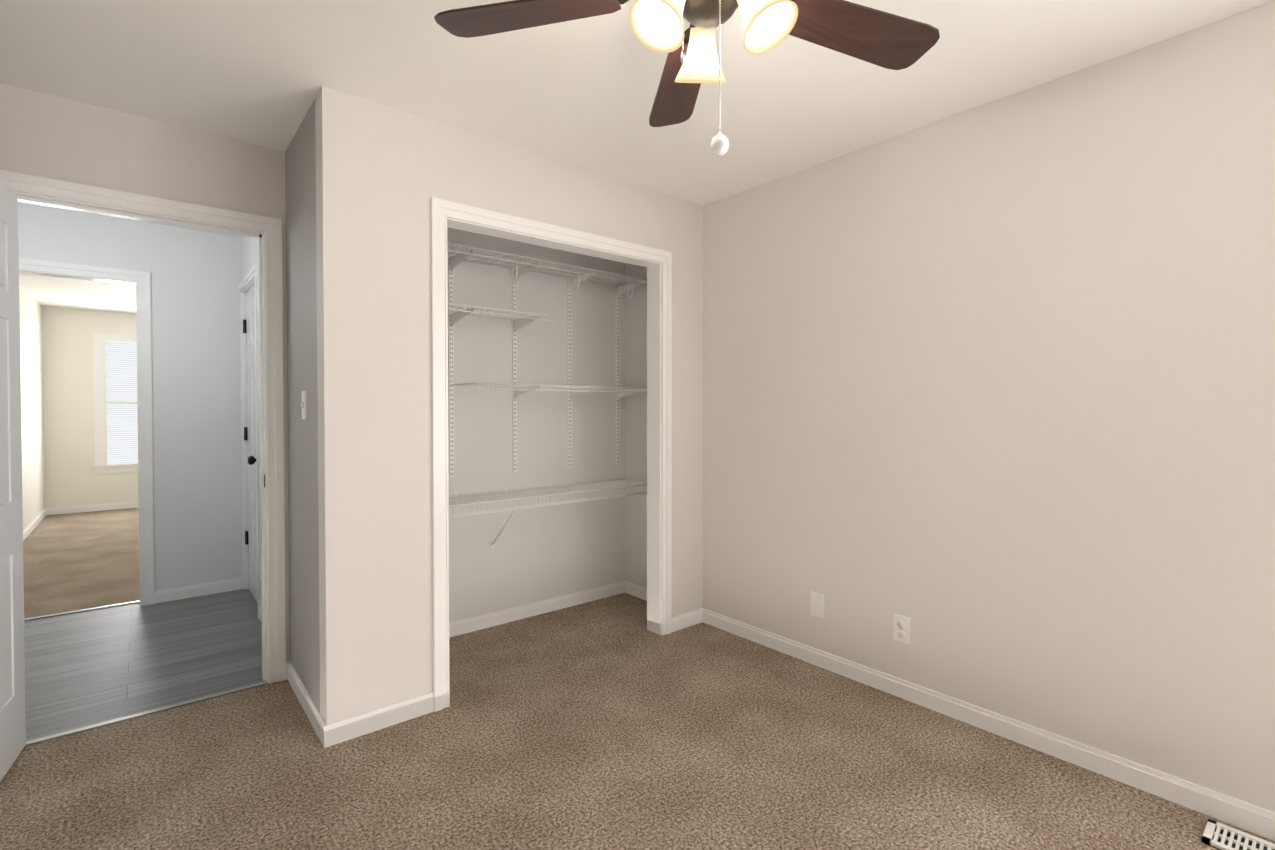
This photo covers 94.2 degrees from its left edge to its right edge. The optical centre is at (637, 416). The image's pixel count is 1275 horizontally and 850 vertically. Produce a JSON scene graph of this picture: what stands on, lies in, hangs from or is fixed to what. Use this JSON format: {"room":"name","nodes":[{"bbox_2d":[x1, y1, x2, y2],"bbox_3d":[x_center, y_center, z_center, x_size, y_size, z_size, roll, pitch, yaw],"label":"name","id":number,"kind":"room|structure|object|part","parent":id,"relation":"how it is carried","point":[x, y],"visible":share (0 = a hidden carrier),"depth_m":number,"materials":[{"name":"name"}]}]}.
{"room":"bedroom","nodes":[
{"label":"bedroom","id":0,"kind":"room"},
{"bbox_2d":[19,284,44,530],"bbox_3d":[-5.463,-0.033,5.072,0.113,2.440,4.760,-1,1,-40],"label":"wall","id":1,"kind":"structure","parent":0,"point":[32,417],"depth_m":6.18,"materials":[{"name":"paint"}]},
{"bbox_2d":[23,508,46,540],"bbox_3d":[-5.415,1.147,5.129,0.012,0.078,4.760,-1,1,-40],"label":"baseboard","id":2,"kind":"structure","parent":1,"relation":"attached to","point":[39,518],"depth_m":6.18,"materials":[{"name":"white wood"}]},
{"bbox_2d":[23,508,139,618],"bbox_3d":[-4.144,1.220,6.267,3.646,0.100,4.873,-1,1,-40],"label":"floor","id":3,"kind":"structure","parent":0,"point":[78,561],"depth_m":4.83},
{"bbox_2d":[42,307,138,507],"bbox_3d":[-5.671,-0.077,8.074,3.646,2.440,0.113,-1,1,-40],"label":"wall","id":4,"kind":"structure","parent":0,"point":[72,478],"depth_m":7.10,"materials":[{"name":"paint"}]},
{"bbox_2d":[47,501,138,514],"bbox_3d":[-5.630,1.105,8.043,3.360,0.078,0.012,-1,1,-40],"label":"baseboard","id":5,"kind":"structure","parent":4,"relation":"attached to","point":[124,505],"depth_m":7.21,"materials":[{"name":"white wood"}]},
{"bbox_2d":[93,333,137,473],"bbox_3d":[-6.229,-0.159,7.509,1.000,1.710,0.035,-1,1,-40],"label":"room window","id":6,"kind":"structure","parent":4,"relation":"in","point":[115,404],"depth_m":7.33,"materials":[{"name":"white"}]},
{"bbox_2d":[18,203,241,590],"bbox_3d":[-2.848,-0.019,4.091,4.426,2.440,0.100,-1,1,-40],"label":"wall","id":7,"kind":"structure","parent":0,"point":[195,278],"depth_m":3.91,"materials":[{"name":"paint"}]},
{"bbox_2d":[24,600,139,620],"bbox_3d":[-3.541,1.205,3.589,0.810,0.006,0.032,-1,1,-40],"label":"trim","id":8,"kind":"structure","parent":7,"relation":"attached to","point":[76,611],"depth_m":3.67,"materials":[{"name":"silver metal"}]},
{"bbox_2d":[19,258,153,605],"bbox_3d":[-3.506,0.149,3.531,0.952,2.121,0.118,-1,1,-40],"label":"door frame","id":9,"kind":"structure","parent":7,"relation":"attached to","point":[141,279],"depth_m":3.77,"materials":[{"name":"white wood"}]},
{"bbox_2d":[154,578,242,603],"bbox_3d":[-2.922,1.164,3.973,0.489,0.078,0.012,-1,1,-40],"label":"baseboard","id":10,"kind":"structure","parent":7,"relation":"attached to","point":[178,593],"depth_m":3.95,"materials":[{"name":"white wood"}]},
{"bbox_2d":[24,589,265,740],"bbox_3d":[-3.054,1.270,2.788,2.413,0.100,1.863,-1,1,-40],"label":"floor","id":11,"kind":"structure","parent":0,"point":[87,668],"depth_m":2.98,"materials":[{"name":"grey laminate"}]},
{"bbox_2d":[0,83,289,661],"bbox_3d":[-1.769,0.001,2.704,4.301,2.440,0.113,-1,1,-40],"label":"wall","id":12,"kind":"structure","parent":0,"point":[51,137],"depth_m":2.42,"materials":[{"name":"paint"}]},
{"bbox_2d":[0,180,25,781],"bbox_3d":[-2.098,0.211,1.831,0.191,2.030,0.810,-1,1,-40],"label":"bedroom door","id":13,"kind":"structure","parent":12,"relation":"in","point":[12,702],"depth_m":2.09,"materials":[{"name":"white wood"}]},
{"bbox_2d":[0,170,285,683],"bbox_3d":[-2.034,0.164,2.473,0.952,2.121,0.131,-1,1,-40],"label":"door frame","id":14,"kind":"structure","parent":12,"relation":"attached to","point":[270,227],"depth_m":2.70,"materials":[{"name":"white wood"}]},
{"bbox_2d":[25,681,267,745],"bbox_3d":[-2.004,1.222,2.453,0.810,0.006,0.028,-1,1,-40],"label":"trim","id":15,"kind":"structure","parent":12,"relation":"attached to","point":[86,728],"depth_m":2.42,"materials":[{"name":"silver metal"}]},
{"bbox_2d":[241,99,319,711],"bbox_3d":[-1.922,-0.007,3.249,0.181,2.440,2.380,-1,1,-40],"label":"wall","id":16,"kind":"structure","parent":0,"point":[301,302],"depth_m":2.49,"materials":[{"name":"paint"}]},
{"bbox_2d":[239,263,260,619],"bbox_3d":[-2.457,0.149,3.845,0.118,2.111,0.780,-1,1,-40],"label":"door frame","id":17,"kind":"structure","parent":16,"relation":"attached to","point":[249,277],"depth_m":4.09,"materials":[{"name":"white wood"}]},
{"bbox_2d":[243,284,257,602],"bbox_3d":[-2.500,0.177,3.836,0.102,2.039,0.692,-1,1,-40],"label":"door","id":18,"kind":"structure","parent":16,"relation":"in","point":[250,436],"depth_m":3.92,"materials":[{"name":"white wood"}]},
{"bbox_2d":[300,391,306,419],"bbox_3d":[-1.382,-0.045,2.448,0.016,0.117,0.072,-1,1,-40],"label":"bedroom light switch","id":19,"kind":"object","parent":16,"relation":"attached to","point":[303,404],"visible":0.98,"depth_m":2.43,"materials":[{"name":"white plastic"}]},
{"bbox_2d":[286,661,329,747],"bbox_3d":[-1.394,1.185,2.479,0.018,0.078,0.739,-1,1,-40],"label":"baseboard","id":20,"kind":"structure","parent":16,"relation":"attached to","point":[313,714],"depth_m":2.43,"materials":[{"name":"white wood"}]},
{"bbox_2d":[315,86,702,724],"bbox_3d":[-0.422,-0.002,2.880,2.009,2.440,0.110,-1,1,-40],"label":"wall","id":21,"kind":"structure","parent":0,"point":[384,174],"depth_m":2.36,"materials":[{"name":"paint"}]},
{"bbox_2d":[326,692,433,746],"bbox_3d":[-0.996,1.187,2.337,0.389,0.078,0.012,-1,1,-40],"label":"baseboard","id":22,"kind":"structure","parent":21,"relation":"attached to","point":[368,722],"depth_m":2.32,"materials":[{"name":"white wood"}]},
{"bbox_2d":[430,197,671,711],"bbox_3d":[-0.331,0.158,2.876,1.342,2.121,0.018,-1,1,-40],"label":"trim","id":23,"kind":"structure","parent":21,"relation":"attached to","point":[442,210],"depth_m":2.49,"materials":[{"name":"white wood"}]},
{"bbox_2d":[447,218,660,697],"bbox_3d":[-0.371,0.183,2.925,1.240,2.070,0.110,-1,1,-40],"label":"door frame","id":24,"kind":"structure","parent":21,"relation":"attached to","point":[654,446],"depth_m":3.29,"materials":[{"name":"white wood"}]},
{"bbox_2d":[626,581,693,620],"bbox_3d":[0.122,1.166,3.802,0.012,0.078,0.580,-1,1,-40],"label":"baseboard","id":25,"kind":"structure","parent":21,"relation":"attached to","point":[638,591],"depth_m":3.91,"materials":[{"name":"white wood"}]},
{"bbox_2d":[447,227,646,622],"bbox_3d":[-0.614,-0.006,3.194,1.899,2.440,0.617,-1,1,-40],"label":"wall","id":26,"kind":"structure","parent":0,"point":[536,554],"depth_m":3.62,"materials":[{"name":"white paint"}]},
{"bbox_2d":[449,581,625,637],"bbox_3d":[-0.808,1.171,3.442,1.899,0.078,0.012,-1,1,-40],"label":"baseboard","id":27,"kind":"structure","parent":26,"relation":"attached to","point":[460,627],"depth_m":3.58,"materials":[{"name":"white wood"}]},
{"bbox_2d":[447,242,646,548],"bbox_3d":[-0.709,-0.048,3.308,1.891,1.626,0.312,-1,1,-40],"label":"closet shelving","id":28,"kind":"object","parent":26,"relation":"attached to","point":[517,324],"visible":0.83,"depth_m":3.43,"materials":[{"name":"white metal"}]},
{"bbox_2d":[0,0,1273,313],"bbox_3d":[-2.402,-1.281,3.539,4.426,0.100,11.236,-1,1,-40],"label":"ceiling","id":29,"kind":"structure","parent":0,"point":[582,92],"depth_m":2.09,"materials":[{"name":"paint"}]},
{"bbox_2d":[434,0,939,156],"bbox_3d":[0.193,-0.880,1.301,1.281,0.637,1.230,-1,1,-40],"label":"fan","id":30,"kind":"object","parent":29,"relation":"hanging from","point":[883,39],"visible":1,"depth_m":1.43,"materials":[{"name":"brown wood"}]},
{"bbox_3d":[0.149,-0.740,1.291,0.063,0.357,0.100,-1,1,-40],"label":"pull chain","id":31,"kind":"part","parent":30,"relation":"part of","materials":[{"name":"silver metal"}]},
{"bbox_3d":[0.175,-1.046,1.318,0.564,0.306,0.540,-1,1,-40],"label":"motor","id":32,"kind":"part","parent":30,"relation":"part of","materials":[{"name":"white glass"}]},
{"bbox_2d":[0,593,1274,849],"bbox_3d":[0.145,1.291,1.316,3.394,0.100,4.500,-1,1,-40],"label":"floor","id":33,"kind":"structure","parent":0,"point":[610,723],"depth_m":2.05,"materials":[{"name":"beige carpet"}]},
{"bbox_2d":[1202,819,1274,849],"bbox_3d":[1.800,1.231,1.621,0.130,0.012,0.360,-1,1,-40],"label":"floor vent","id":34,"kind":"object","parent":33,"relation":"in","point":[1218,835],"visible":1,"depth_m":1.72,"materials":[{"name":"white plastic"}]},
{"bbox_2d":[702,0,1274,811],"bbox_3d":[1.367,0.005,2.393,0.113,2.440,4.613,-1,1,-40],"label":"wall","id":35,"kind":"structure","parent":0,"point":[990,400],"depth_m":2.18,"materials":[{"name":"paint"}]},
{"bbox_2d":[811,591,823,618],"bbox_3d":[0.879,0.923,2.898,0.006,0.117,0.072,-1,1,-40],"label":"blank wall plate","id":36,"kind":"object","parent":35,"relation":"attached to","point":[817,604],"visible":1,"depth_m":2.89,"materials":[{"name":"white plastic"}]},
{"bbox_2d":[893,613,909,644],"bbox_3d":[1.147,0.925,2.576,0.009,0.117,0.072,-1,1,-40],"label":"duplex electrical outlet","id":37,"kind":"object","parent":35,"relation":"attached to","point":[901,628],"visible":1,"depth_m":2.57,"materials":[{"name":"white plastic"}]},
{"bbox_2d":[698,608,1274,840],"bbox_3d":[1.552,1.191,2.092,0.012,0.078,3.660,-1,1,-40],"label":"baseboard","id":38,"kind":"structure","parent":35,"relation":"attached to","point":[1260,821],"depth_m":2.19,"materials":[{"name":"white wood"}]}
]}

